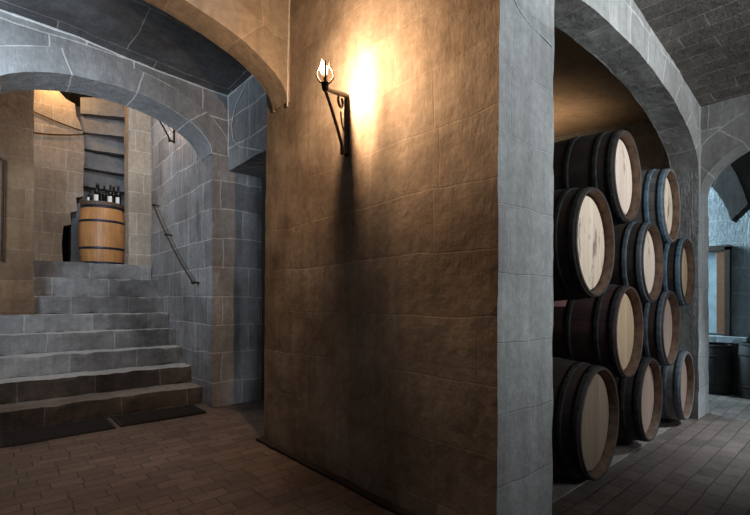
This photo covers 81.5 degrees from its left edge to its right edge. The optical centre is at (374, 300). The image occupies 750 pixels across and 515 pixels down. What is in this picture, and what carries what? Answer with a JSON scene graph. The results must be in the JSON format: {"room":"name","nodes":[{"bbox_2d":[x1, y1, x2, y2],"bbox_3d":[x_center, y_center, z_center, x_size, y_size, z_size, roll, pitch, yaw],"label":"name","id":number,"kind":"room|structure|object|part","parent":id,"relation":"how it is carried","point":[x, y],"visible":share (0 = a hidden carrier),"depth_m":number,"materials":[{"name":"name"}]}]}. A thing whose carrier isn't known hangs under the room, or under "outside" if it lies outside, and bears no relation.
{"room":"wine cellar","nodes":[
{"label":"wine cellar","id":0,"kind":"room"},
{"bbox_2d":[0,90,33,401],"bbox_3d":[-4.362,-1.101,4.388,1.458,4.409,0.364,0,0,-41],"label":"wall","id":1,"kind":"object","parent":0,"point":[16,107],"visible":0.42,"depth_m":4.64,"materials":[{"name":"stone"}]},
{"bbox_2d":[0,158,4,260],"bbox_3d":[-3.940,-0.950,4.478,0.199,1.064,0.091,0,0,-41],"label":"handrail","id":2,"kind":"object","parent":1,"relation":"attached to","point":[2,159],"visible":1,"depth_m":4.50,"materials":[{"name":"metal"}]},
{"bbox_2d":[34,90,84,260],"bbox_3d":[-4.895,-1.850,5.629,1.885,2.700,0.220,0,0,-41],"label":"wall","id":3,"kind":"structure","parent":0,"point":[58,159],"depth_m":5.94,"materials":[{"name":"stone"}]},
{"bbox_2d":[34,111,81,130],"bbox_3d":[-4.380,-2.480,5.909,0.674,0.177,0.016,0,0,-41],"label":"cable","id":4,"kind":"object","parent":3,"relation":"attached to","point":[34,111],"visible":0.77,"depth_m":5.93,"materials":[{"name":"metal"}]},
{"bbox_2d":[34,132,84,134],"bbox_3d":[-4.365,-2.295,5.922,0.708,0.148,0.016,0,0,-41],"label":"cable","id":5,"kind":"object","parent":3,"relation":"attached to","point":[34,132],"visible":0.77,"depth_m":5.93,"materials":[{"name":"metal"}]},
{"bbox_2d":[68,202,80,261],"bbox_3d":[-4.319,-0.952,6.283,0.156,0.916,0.278,0,0,-41],"label":"wall","id":6,"kind":"structure","parent":0,"point":[74,256],"depth_m":6.17,"materials":[{"name":"stone"}]},
{"bbox_2d":[59,91,100,106],"bbox_3d":[-4.246,-3.250,5.356,3.307,0.108,3.956,0,0,-41],"label":"ceiling","id":7,"kind":"structure","parent":0,"point":[74,98],"depth_m":6.83,"materials":[{"name":"stone"}]},
{"bbox_2d":[62,106,110,348],"bbox_3d":[-5.484,-1.100,6.764,3.306,4.406,0.208,0,0,-41],"label":"wall","id":8,"kind":"structure","parent":0,"point":[77,108],"depth_m":7.14,"materials":[{"name":"stone"}]},
{"bbox_2d":[0,11,227,161],"bbox_3d":[-2.687,-2.411,3.853,3.461,1.785,0.407,0,0,-41],"label":"stone arch","id":9,"kind":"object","parent":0,"point":[33,56],"depth_m":3.91,"materials":[{"name":"stone"}]},
{"bbox_2d":[0,9,252,96],"bbox_3d":[-2.284,-2.210,3.034,3.183,0.134,1.374,0,0,-41],"label":"trim","id":10,"kind":"structure","parent":9,"relation":"attached to","point":[6,12],"depth_m":3.85,"materials":[{"name":"grey stone"}]},
{"bbox_2d":[228,97,228,156],"bbox_3d":[-1.543,-1.834,4.584,0.018,0.631,0.016,0,0,-41],"label":"trim","id":11,"kind":"structure","parent":9,"relation":"attached to","point":[228,97],"depth_m":4.58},
{"bbox_2d":[231,82,261,150],"bbox_3d":[-1.266,-1.756,4.259,0.015,0.758,0.692,0,0,-41],"label":"trim","id":12,"kind":"structure","parent":9,"relation":"attached to","point":[246,82],"depth_m":4.38,"materials":[{"name":"grey stone"}]},
{"bbox_2d":[0,0,251,95],"bbox_3d":[-2.248,-2.212,3.009,3.205,0.121,1.458,0,0,-41],"label":"ceiling","id":13,"kind":"structure","parent":0,"point":[137,30],"depth_m":3.63,"materials":[{"name":"stone"}]},
{"bbox_2d":[151,117,197,384],"bbox_3d":[-3.103,-1.101,6.328,0.317,4.413,3.814,0,0,-41],"label":"wall","id":14,"kind":"structure","parent":0,"point":[174,185],"depth_m":5.32,"materials":[{"name":"stone"}]},
{"bbox_2d":[124,106,151,265],"bbox_3d":[-3.366,-1.900,6.189,0.308,2.805,0.271,0,0,-41],"label":"pillar","id":15,"kind":"structure","parent":14,"relation":"attached to","point":[138,125],"depth_m":6.08,"materials":[{"name":"stone"}]},
{"bbox_2d":[158,120,174,142],"bbox_3d":[-2.533,-2.162,5.228,0.087,0.428,0.396,0,0,21],"label":"torch","id":16,"kind":"object","parent":14,"relation":"attached to","point":[173,132],"visible":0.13,"depth_m":5.32,"materials":[{"name":"metal"}]},
{"bbox_2d":[152,203,199,283],"bbox_3d":[-2.453,-0.745,5.294,0.091,1.134,1.574,0,0,-41],"label":"handrail","id":17,"kind":"object","parent":14,"relation":"attached to","point":[153,204],"visible":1,"depth_m":5.25,"materials":[{"name":"metal"}]},
{"bbox_2d":[143,0,289,111],"bbox_3d":[-1.755,-1.978,2.344,2.865,1.049,0.227,0,0,-41],"label":"wall","id":18,"kind":"structure","parent":0,"point":[253,32],"depth_m":3.03,"materials":[{"name":"stone"}]},
{"bbox_2d":[287,0,289,105],"bbox_3d":[-0.630,-1.910,3.180,0.030,0.979,0.016,0,0,-41],"label":"trim","id":19,"kind":"structure","parent":18,"relation":"attached to","point":[289,0],"depth_m":3.18,"materials":[{"name":"brown stone"}]},
{"bbox_2d":[261,176,265,400],"bbox_3d":[-0.929,-0.600,4.576,0.157,3.403,1.905,0,0,-41],"label":"wall","id":20,"kind":"structure","parent":0,"point":[263,180],"depth_m":4.81,"materials":[{"name":"stone"}]},
{"bbox_2d":[0,391,749,514],"bbox_3d":[2.067,1.100,2.950,10.007,0.008,8.706,0,0,-41],"label":"floor","id":21,"kind":"structure","parent":0,"point":[212,462],"depth_m":2.75,"materials":[{"name":"tile"}]},
{"bbox_2d":[0,417,115,447],"bbox_3d":[-2.646,1.087,3.652,0.750,0.018,0.420,0,0,-41],"label":"floor mat","id":22,"kind":"object","parent":21,"relation":"on","point":[19,437],"visible":1,"depth_m":3.60,"materials":[{"name":"black rubber"}]},
{"bbox_2d":[0,260,201,432],"bbox_3d":[-4.184,0.300,5.210,2.816,1.617,3.863,0,0,-41],"label":"staircase","id":23,"kind":"structure","parent":21,"relation":"on","point":[82,311],"depth_m":4.68,"materials":[{"name":"stone"}]},
{"bbox_2d":[62,97,124,254],"bbox_3d":[-4.250,-1.803,6.663,0.960,2.186,1.808,0,0,-41],"label":"spiral staircase","id":24,"kind":"structure","parent":23,"relation":"on","point":[102,122],"depth_m":6.39,"materials":[{"name":"stone"}]},
{"bbox_2d":[78,204,124,263],"bbox_3d":[-3.815,-0.900,6.101,0.570,0.800,0.570,0,0,-41],"label":"wine barrel","id":25,"kind":"object","parent":23,"relation":"on","point":[101,228],"visible":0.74,"depth_m":5.87,"materials":[{"name":"brown wood"}]},
{"bbox_2d":[80,200,124,209],"bbox_3d":[-3.815,-1.325,6.101,0.532,0.050,0.532,0,0,-41],"label":"serving tray","id":26,"kind":"object","parent":25,"relation":"on","point":[85,201],"visible":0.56,"depth_m":5.88,"materials":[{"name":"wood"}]},
{"bbox_2d":[87,189,92,199],"bbox_3d":[-3.873,-1.415,5.916,0.067,0.203,0.066,0,0,-41],"label":"wine bottle","id":27,"kind":"object","parent":26,"relation":"on","point":[89,196],"visible":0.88,"depth_m":5.89,"materials":[{"name":"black glass"}]},
{"bbox_2d":[94,183,99,200],"bbox_3d":[-3.796,-1.460,5.943,0.067,0.293,0.067,0,0,-41],"label":"wine bottle","id":28,"kind":"object","parent":26,"relation":"on","point":[96,192],"visible":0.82,"depth_m":5.92,"materials":[{"name":"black glass"}]},
{"bbox_2d":[102,186,106,200],"bbox_3d":[-3.822,-1.470,6.147,0.066,0.313,0.066,0,0,-41],"label":"wine bottle","id":29,"kind":"object","parent":26,"relation":"on","point":[104,195],"visible":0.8,"depth_m":6.13,"materials":[{"name":"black glass"}]},
{"bbox_2d":[108,185,112,201],"bbox_3d":[-3.670,-1.460,6.041,0.067,0.293,0.067,0,0,-41],"label":"wine bottle","id":30,"kind":"object","parent":26,"relation":"on","point":[110,193],"visible":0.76,"depth_m":6.02,"materials":[{"name":"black glass"}]},
{"bbox_2d":[112,186,115,202],"bbox_3d":[-3.694,-1.464,6.153,0.066,0.303,0.066,0,0,-41],"label":"wine bottle","id":31,"kind":"object","parent":26,"relation":"on","point":[113,187],"visible":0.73,"depth_m":6.14,"materials":[{"name":"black glass"}]},
{"bbox_3d":[-3.694,-1.463,6.153,0.066,0.300,0.066,0,0,-41],"label":"glass","id":32,"kind":"part","parent":31,"relation":"part of","materials":[{"name":"black glass"}]},
{"bbox_2d":[116,186,120,203],"bbox_3d":[-3.611,-1.464,6.126,0.067,0.303,0.067,0,0,-41],"label":"wine bottle","id":33,"kind":"object","parent":26,"relation":"on","point":[118,195],"visible":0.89,"depth_m":6.11,"materials":[{"name":"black glass"}]},
{"bbox_2d":[111,404,205,426],"bbox_3d":[-2.064,1.087,4.178,0.740,0.018,0.400,0,0,-41],"label":"floor mat","id":34,"kind":"object","parent":21,"relation":"on","point":[185,410],"visible":1,"depth_m":4.12,"materials":[{"name":"black rubber"}]},
{"bbox_2d":[197,154,261,407],"bbox_3d":[-1.609,-0.210,4.824,0.566,2.628,0.441,0,0,-41],"label":"pier","id":35,"kind":"object","parent":21,"relation":"on","point":[229,315],"visible":0.97,"depth_m":4.64,"materials":[{"name":"stone"}]},
{"bbox_2d":[228,76,266,177],"bbox_3d":[-0.924,-1.833,4.176,0.407,0.947,1.464,0,0,-41],"label":"lintel","id":36,"kind":"object","parent":35,"relation":"on","point":[249,128],"visible":0.3,"depth_m":4.28,"materials":[{"name":"stone"}]},
{"bbox_2d":[554,105,708,418],"bbox_3d":[2.306,-0.600,5.124,0.398,3.406,2.558,0,0,-41],"label":"wall pier","id":37,"kind":"object","parent":21,"relation":"on","point":[694,221],"visible":0.21,"depth_m":4.13,"materials":[{"name":"stone"}]},
{"bbox_2d":[614,356,662,441],"bbox_3d":[1.708,0.725,3.539,0.670,0.670,0.950,0,0,-45],"label":"wine barrel","id":38,"kind":"object","parent":21,"relation":"on","point":[640,395],"visible":0.36,"depth_m":3.12,"materials":[{"name":"brown wood"}]},
{"bbox_2d":[552,284,643,377],"bbox_3d":[1.373,0.205,3.239,0.670,0.670,0.950,0,0,-45],"label":"wine barrel","id":39,"kind":"object","parent":38,"relation":"on","point":[606,330],"visible":0.34,"depth_m":2.86,"materials":[{"name":"brown wood"}]},
{"bbox_2d":[553,187,614,300],"bbox_3d":[0.977,-0.345,2.901,0.704,0.704,0.950,0,0,-45],"label":"wine barrel","id":40,"kind":"object","parent":39,"relation":"on","point":[583,227],"visible":0.34,"depth_m":2.53,"materials":[{"name":"brown wood"}]},
{"bbox_2d":[553,130,641,225],"bbox_3d":[1.360,-0.830,3.238,0.670,0.670,0.950,0,0,-45],"label":"wine barrel","id":41,"kind":"object","parent":40,"relation":"on","point":[608,162],"visible":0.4,"depth_m":2.87,"materials":[{"name":"brown wood"}]},
{"bbox_2d":[641,290,679,365],"bbox_3d":[2.069,0.220,3.856,0.670,0.670,0.950,0,0,-45],"label":"wine barrel","id":42,"kind":"object","parent":38,"relation":"on","point":[661,317],"visible":0.23,"depth_m":3.42,"materials":[{"name":"brown wood"}]},
{"bbox_2d":[609,222,663,302],"bbox_3d":[1.726,-0.285,3.549,0.660,0.660,0.950,0,0,-45],"label":"wine barrel","id":43,"kind":"object","parent":42,"relation":"on","point":[639,257],"visible":0.44,"depth_m":3.13,"materials":[{"name":"brown wood"}]},
{"bbox_2d":[631,169,680,243],"bbox_3d":[2.071,-0.770,3.853,0.660,0.660,0.950,0,0,-45],"label":"wine barrel","id":44,"kind":"object","parent":43,"relation":"on","point":[660,205],"visible":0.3,"depth_m":3.42,"materials":[{"name":"brown wood"}]},
{"bbox_2d":[661,238,694,305],"bbox_3d":[2.428,-0.255,4.172,0.662,0.660,0.950,0,0,-45],"label":"wine barrel","id":45,"kind":"object","parent":42,"relation":"on","point":[679,262],"visible":0.24,"depth_m":3.73,"materials":[{"name":"brown wood"}]},
{"bbox_2d":[708,343,733,394],"bbox_3d":[4.090,0.809,5.222,0.330,0.582,0.330,0,0,-41],"label":"cask","id":46,"kind":"object","parent":21,"relation":"on","point":[721,362],"visible":0.65,"depth_m":5.08,"materials":[{"name":"wood"}]},
{"bbox_2d":[737,342,749,399],"bbox_3d":[4.326,0.788,4.924,0.354,0.624,0.354,0,0,-22],"label":"cask","id":47,"kind":"object","parent":21,"relation":"on","point":[743,361],"visible":1,"depth_m":4.91,"materials":[{"name":"wood"}]},
{"bbox_2d":[263,0,554,514],"bbox_3d":[0.015,-0.700,2.822,0.534,3.607,2.124,0,0,-41],"label":"wall","id":48,"kind":"structure","parent":0,"point":[409,302],"depth_m":2.21,"materials":[{"name":"stone"}]},
{"bbox_2d":[316,60,348,156],"bbox_3d":[-0.213,-1.087,2.494,0.087,0.428,0.396,0,0,21],"label":"torch","id":49,"kind":"object","parent":48,"relation":"attached to","point":[344,149],"visible":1,"depth_m":2.53,"materials":[{"name":"metal"}]},
{"bbox_3d":[-0.219,-1.200,2.504,0.036,0.130,0.352,0,0,17],"label":"arm","id":50,"kind":"part","parent":49,"relation":"part of","materials":[{"name":"metal"}]},
{"bbox_2d":[255,436,415,514],"bbox_3d":[-0.205,1.111,2.651,0.078,0.068,2.154,0,0,-41],"label":"trim","id":51,"kind":"structure","parent":48,"relation":"attached to","point":[353,487],"depth_m":2.62,"materials":[{"name":"stone"}]},
{"bbox_2d":[514,0,552,45],"bbox_3d":[0.745,-1.316,2.049,0.376,0.088,0.005,0,0,-41],"label":"trim","id":52,"kind":"structure","parent":48,"relation":"attached to","point":[514,0],"depth_m":2.04,"materials":[{"name":"grey stone"}]},
{"bbox_2d":[552,419,682,502],"bbox_3d":[1.374,1.116,3.699,2.952,0.051,1.463,0,0,-41],"label":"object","id":53,"kind":"structure","parent":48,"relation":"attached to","point":[561,485],"depth_m":3.06,"materials":[{"name":"stone"}]},
{"bbox_2d":[552,357,618,480],"bbox_3d":[1.013,0.724,2.922,0.730,0.730,0.950,0,0,-45],"label":"wine barrel","id":54,"kind":"object","parent":53,"relation":"on","point":[585,403],"visible":0.41,"depth_m":2.55,"materials":[{"name":"brown wood"}]},
{"bbox_2d":[659,350,694,419],"bbox_3d":[2.426,0.746,4.176,0.670,0.671,0.950,0,0,-45],"label":"wine barrel","id":55,"kind":"object","parent":53,"relation":"on","point":[678,379],"visible":0.34,"depth_m":3.73,"materials":[{"name":"brown wood"}]},
{"bbox_2d":[553,27,651,137],"bbox_3d":[1.075,-1.829,4.189,2.954,0.184,2.334,0,0,-41],"label":"ceiling","id":56,"kind":"structure","parent":0,"point":[588,96],"depth_m":3.86,"materials":[{"name":"paint"}]},
{"bbox_2d":[555,0,698,175],"bbox_3d":[1.874,-1.751,3.193,2.836,1.104,0.228,0,0,-41],"label":"arch","id":57,"kind":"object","parent":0,"point":[617,33],"depth_m":3.20,"materials":[{"name":"stone"}]},
{"bbox_2d":[633,0,749,106],"bbox_3d":[3.455,-1.951,1.408,3.056,0.275,4.558,0,0,-41],"label":"ceiling","id":58,"kind":"structure","parent":0,"point":[708,41],"depth_m":3.26,"materials":[{"name":"stone"}]},
{"bbox_2d":[700,93,749,196],"bbox_3d":[4.112,-1.565,3.123,0.306,1.076,2.865,0,0,-41],"label":"wall","id":59,"kind":"structure","parent":0,"point":[724,125],"depth_m":3.99,"materials":[{"name":"stone"}]},
{"bbox_2d":[708,187,749,390],"bbox_3d":[4.685,-0.900,5.122,0.215,4.012,6.509,0,0,-41],"label":"wall","id":60,"kind":"structure","parent":0,"point":[722,231],"depth_m":5.30,"materials":[{"name":"stone"}]},
{"bbox_2d":[708,245,749,342],"bbox_3d":[4.027,-0.088,5.573,0.220,1.184,1.156,0,0,-41],"label":"window","id":61,"kind":"structure","parent":60,"relation":"in","point":[719,257],"depth_m":5.33,"materials":[{"name":"brown paint"}]},
{"bbox_3d":[4.040,-0.110,5.684,0.035,1.020,0.700,0,0,-41],"label":"pane","id":62,"kind":"part","parent":61,"relation":"part of","materials":[{"name":"clear glass"}]},
{"bbox_2d":[717,250,723,333],"bbox_3d":[4.277,-0.110,5.373,0.100,1.020,0.080,0,0,-41],"label":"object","id":63,"kind":"object","parent":61,"relation":"attached to","point":[720,253],"depth_m":5.34,"materials":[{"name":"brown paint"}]},
{"bbox_3d":[4.038,-0.130,5.630,0.120,1.100,0.880,0,0,-41],"label":"frame","id":64,"kind":"part","parent":61,"relation":"part of","materials":[{"name":"brown wood"}]},
{"bbox_3d":[4.027,0.465,5.573,0.220,0.078,1.156,0,0,-41],"label":"sill","id":65,"kind":"part","parent":61,"relation":"part of","materials":[{"name":"grey stone"}]},
{"bbox_2d":[711,151,749,222],"bbox_3d":[4.071,-0.700,4.494,0.257,3.606,4.374,0,0,-41],"label":"wall","id":66,"kind":"structure","parent":0,"point":[732,185],"depth_m":4.61,"materials":[{"name":"stone"}]}
]}

